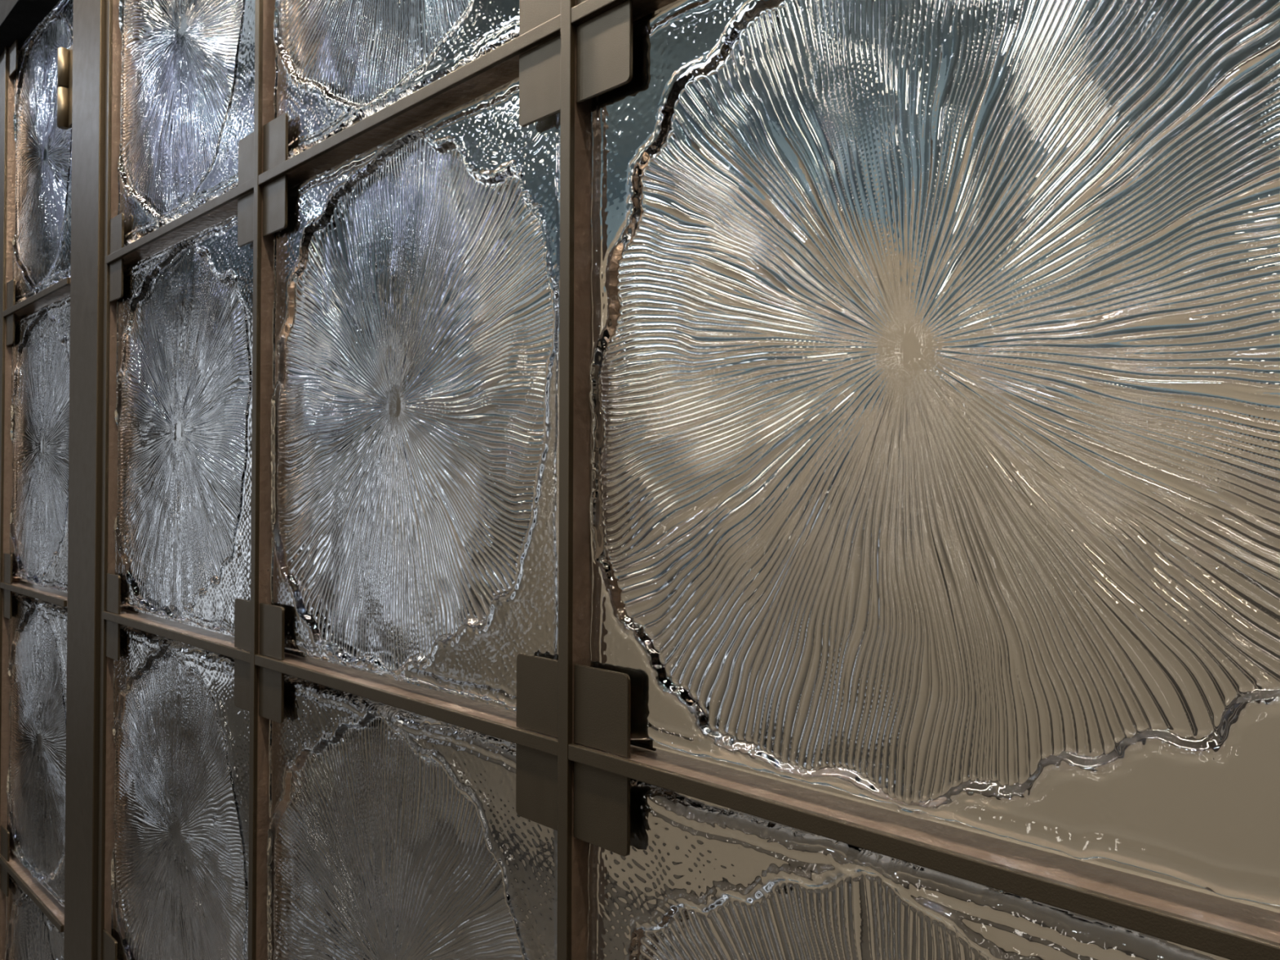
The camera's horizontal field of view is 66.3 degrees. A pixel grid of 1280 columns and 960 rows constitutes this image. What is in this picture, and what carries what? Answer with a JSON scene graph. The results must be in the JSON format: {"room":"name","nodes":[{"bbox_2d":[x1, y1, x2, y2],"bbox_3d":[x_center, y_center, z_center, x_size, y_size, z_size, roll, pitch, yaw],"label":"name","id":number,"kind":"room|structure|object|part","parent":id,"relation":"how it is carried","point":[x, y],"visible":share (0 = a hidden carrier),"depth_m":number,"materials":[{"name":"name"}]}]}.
{"room":"hallway","nodes":[
{"label":"hallway","id":0,"kind":"room"},
{"bbox_3d":[1.181,0.212,-0.671,0.050,2.750,2.570,1,-1,-45],"label":"wall","id":1,"kind":"structure","parent":0,"visible":0},
{"bbox_2d":[0,0,73,959],"bbox_3d":[-0.868,0.424,1.384,0.070,2.340,0.524,1,-1,-45],"label":"door leaf","id":2,"kind":"structure","parent":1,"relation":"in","point":[19,19],"depth_m":1.36,"materials":[{"name":"brown metal"}]},
{"bbox_3d":[-0.925,0.580,1.426,0.002,0.042,0.042,1,-1,-45],"label":"plate","id":3,"kind":"part","parent":2,"relation":"part of","materials":[{"name":"brown metal"}]},
{"bbox_3d":[-0.925,0.529,1.427,0.002,0.042,0.042,1,-1,-45],"label":"plate","id":4,"kind":"part","parent":2,"relation":"part of","materials":[{"name":"brown metal"}]},
{"bbox_3d":[-0.924,0.180,1.431,0.002,0.042,0.042,1,-1,-45],"label":"plate","id":5,"kind":"part","parent":2,"relation":"part of","materials":[{"name":"brown metal"}]},
{"bbox_3d":[-0.924,0.129,1.431,0.002,0.042,0.042,1,-1,-45],"label":"plate","id":6,"kind":"part","parent":2,"relation":"part of","materials":[{"name":"brown metal"}]},
{"bbox_3d":[-0.923,-0.220,1.435,0.002,0.042,0.042,1,-1,-45],"label":"plate","id":7,"kind":"part","parent":2,"relation":"part of","materials":[{"name":"brown metal"}]},
{"bbox_3d":[-0.923,-0.271,1.436,0.002,0.042,0.042,1,-1,-45],"label":"plate","id":8,"kind":"part","parent":2,"relation":"part of","materials":[{"name":"brown metal"}]},
{"bbox_3d":[-0.922,-0.620,1.440,0.002,0.042,0.042,1,-1,-45],"label":"plate","id":9,"kind":"part","parent":2,"relation":"part of","materials":[{"name":"brown metal"}]},
{"bbox_3d":[-0.865,-0.696,1.397,0.070,0.100,0.524,1,-1,-45],"label":"rail","id":10,"kind":"part","parent":2,"relation":"part of","materials":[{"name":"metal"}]},
{"bbox_3d":[-0.818,0.754,1.330,0.014,0.383,0.327,1,-1,-45],"label":"glass panel","id":11,"kind":"part","parent":2,"relation":"part of","materials":[{"name":"clear glass"}]},
{"bbox_3d":[-0.817,0.354,1.334,0.014,0.383,0.327,1,-1,-45],"label":"glass panel","id":12,"kind":"part","parent":2,"relation":"part of","materials":[{"name":"clear glass"}]},
{"bbox_3d":[-0.816,-0.046,1.339,0.014,0.383,0.327,1,-1,-45],"label":"glass panel","id":13,"kind":"part","parent":2,"relation":"part of","materials":[{"name":"clear glass"}]},
{"bbox_3d":[-0.815,-0.446,1.343,0.014,0.383,0.327,1,-1,-45],"label":"glass panel","id":14,"kind":"part","parent":2,"relation":"part of","materials":[{"name":"clear glass"}]},
{"bbox_2d":[111,624,249,959],"bbox_3d":[-0.455,0.351,0.969,0.014,0.383,0.395,1,-1,-45],"label":"glass panel","id":15,"kind":"object","parent":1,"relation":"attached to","point":[180,861],"visible":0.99,"depth_m":0.97,"materials":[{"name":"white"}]},
{"bbox_2d":[113,213,253,636],"bbox_3d":[-0.454,-0.049,0.973,0.014,0.383,0.395,1,-1,-45],"label":"glass panel","id":16,"kind":"object","parent":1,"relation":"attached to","point":[183,415],"visible":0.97,"depth_m":0.96,"materials":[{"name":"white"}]},
{"bbox_2d":[117,0,255,247],"bbox_3d":[-0.453,-0.449,0.978,0.014,0.383,0.395,1,-1,-45],"label":"glass panel","id":17,"kind":"object","parent":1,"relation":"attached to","point":[188,75],"visible":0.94,"depth_m":0.98,"materials":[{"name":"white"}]},
{"bbox_2d":[273,0,519,159],"bbox_3d":[-0.170,-0.452,0.692,0.014,0.383,0.390,1,-1,-45],"label":"glass panel","id":18,"kind":"object","parent":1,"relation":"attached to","point":[338,64],"visible":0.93,"depth_m":0.72,"materials":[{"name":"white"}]},
{"bbox_2d":[266,673,557,959],"bbox_3d":[-0.172,0.348,0.683,0.014,0.383,0.390,1,-1,-45],"label":"glass panel","id":19,"kind":"object","parent":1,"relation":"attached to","point":[394,833],"visible":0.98,"depth_m":0.68,"materials":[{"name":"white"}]},
{"bbox_2d":[270,76,559,711],"bbox_3d":[-0.171,-0.052,0.687,0.014,0.383,0.390,1,-1,-45],"label":"glass panel","id":20,"kind":"object","parent":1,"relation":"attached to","point":[415,418],"visible":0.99,"depth_m":0.66,"materials":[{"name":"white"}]},
{"bbox_2d":[63,0,1279,959],"bbox_3d":[-0.207,0.424,0.716,0.070,2.350,1.356,1,-1,-45],"label":"frame","id":21,"kind":"object","parent":1,"relation":"attached to","point":[576,758],"visible":0.73,"depth_m":0.61,"materials":[{"name":"brown metal"}]},
{"bbox_3d":[-0.587,0.526,1.085,0.002,0.042,0.042,1,-1,-45],"label":"plate","id":22,"kind":"part","parent":21,"relation":"part of","materials":[{"name":"brown metal"}]},
{"bbox_3d":[-0.586,0.177,1.089,0.002,0.042,0.042,1,-1,-45],"label":"plate","id":23,"kind":"part","parent":21,"relation":"part of","materials":[{"name":"brown metal"}]},
{"bbox_3d":[-0.586,0.126,1.090,0.002,0.042,0.042,1,-1,-45],"label":"plate","id":24,"kind":"part","parent":21,"relation":"part of","materials":[{"name":"brown metal"}]},
{"bbox_3d":[-0.585,-0.223,1.094,0.002,0.042,0.042,1,-1,-45],"label":"plate","id":25,"kind":"part","parent":21,"relation":"part of","materials":[{"name":"brown metal"}]},
{"bbox_3d":[-0.585,-0.274,1.095,0.002,0.042,0.042,1,-1,-45],"label":"plate","id":26,"kind":"part","parent":21,"relation":"part of","materials":[{"name":"brown metal"}]},
{"bbox_3d":[-0.573,0.126,1.103,0.002,0.042,0.042,1,-1,-45],"label":"backing plate","id":27,"kind":"part","parent":21,"relation":"part of","materials":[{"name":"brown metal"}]},
{"bbox_3d":[-0.338,0.175,0.838,0.002,0.042,0.042,1,-1,-45],"label":"plate","id":28,"kind":"part","parent":21,"relation":"part of","materials":[{"name":"brown metal"}]},
{"bbox_3d":[-0.338,0.124,0.839,0.002,0.042,0.042,1,-1,-45],"label":"plate","id":29,"kind":"part","parent":21,"relation":"part of","materials":[{"name":"brown metal"}]},
{"bbox_3d":[-0.337,-0.225,0.843,0.002,0.042,0.042,1,-1,-45],"label":"plate","id":30,"kind":"part","parent":21,"relation":"part of","materials":[{"name":"brown metal"}]},
{"bbox_3d":[-0.336,-0.276,0.843,0.002,0.042,0.042,1,-1,-45],"label":"plate","id":31,"kind":"part","parent":21,"relation":"part of","materials":[{"name":"brown metal"}]},
{"bbox_3d":[-0.302,0.175,0.801,0.002,0.042,0.042,1,-1,-45],"label":"plate","id":32,"kind":"part","parent":21,"relation":"part of","materials":[{"name":"brown metal"}]},
{"bbox_3d":[-0.302,0.124,0.802,0.002,0.042,0.042,1,-1,-45],"label":"plate","id":33,"kind":"part","parent":21,"relation":"part of","materials":[{"name":"brown metal"}]},
{"bbox_3d":[-0.300,-0.225,0.806,0.002,0.042,0.042,1,-1,-45],"label":"plate","id":34,"kind":"part","parent":21,"relation":"part of","materials":[{"name":"brown metal"}]},
{"bbox_3d":[-0.300,-0.276,0.807,0.002,0.042,0.042,1,-1,-45],"label":"plate","id":35,"kind":"part","parent":21,"relation":"part of","materials":[{"name":"brown metal"}]},
{"bbox_3d":[-0.288,0.124,0.816,0.002,0.042,0.042,1,-1,-45],"label":"backing plate","id":36,"kind":"part","parent":21,"relation":"part of","materials":[{"name":"brown metal"}]},
{"bbox_3d":[-0.056,0.173,0.553,0.002,0.042,0.042,1,-1,-45],"label":"plate","id":37,"kind":"part","parent":21,"relation":"part of","materials":[{"name":"brown metal"}]},
{"bbox_3d":[-0.056,0.122,0.554,0.002,0.042,0.042,1,-1,-45],"label":"plate","id":38,"kind":"part","parent":21,"relation":"part of","materials":[{"name":"brown metal"}]},
{"bbox_3d":[-0.055,-0.227,0.558,0.002,0.042,0.042,1,-1,-45],"label":"plate","id":39,"kind":"part","parent":21,"relation":"part of","materials":[{"name":"brown metal"}]},
{"bbox_3d":[-0.055,-0.278,0.559,0.002,0.042,0.042,1,-1,-45],"label":"plate","id":40,"kind":"part","parent":21,"relation":"part of","materials":[{"name":"brown metal"}]},
{"bbox_3d":[-0.019,-0.279,0.522,0.002,0.042,0.042,1,-1,-45],"label":"plate","id":41,"kind":"part","parent":21,"relation":"part of","materials":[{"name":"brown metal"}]},
{"bbox_3d":[-0.021,0.172,0.517,0.002,0.042,0.042,1,-1,-45],"label":"plate","id":42,"kind":"part","parent":21,"relation":"part of","materials":[{"name":"brown metal"}]},
{"bbox_3d":[-0.020,0.121,0.518,0.002,0.042,0.042,1,-1,-45],"label":"plate","id":43,"kind":"part","parent":21,"relation":"part of","materials":[{"name":"brown metal"}]},
{"bbox_3d":[-0.019,-0.228,0.522,0.002,0.042,0.042,1,-1,-45],"label":"plate","id":44,"kind":"part","parent":21,"relation":"part of","materials":[{"name":"brown metal"}]},
{"bbox_3d":[-0.007,0.121,0.531,0.002,0.042,0.042,1,-1,-45],"label":"backing plate","id":45,"kind":"part","parent":21,"relation":"part of","materials":[{"name":"brown metal"}]},
{"bbox_2d":[586,778,1229,959],"bbox_3d":[0.109,0.346,0.398,0.014,0.383,0.390,1,-1,-45],"label":"glass panel","id":46,"kind":"object","parent":1,"relation":"attached to","point":[699,879],"visible":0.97,"depth_m":0.44,"materials":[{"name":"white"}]},
{"bbox_2d":[589,0,1279,913],"bbox_3d":[0.110,-0.054,0.403,0.014,0.383,0.390,1,-1,-45],"label":"glass panel","id":47,"kind":"object","parent":1,"relation":"attached to","point":[934,370],"visible":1,"depth_m":0.38,"materials":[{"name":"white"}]}
]}

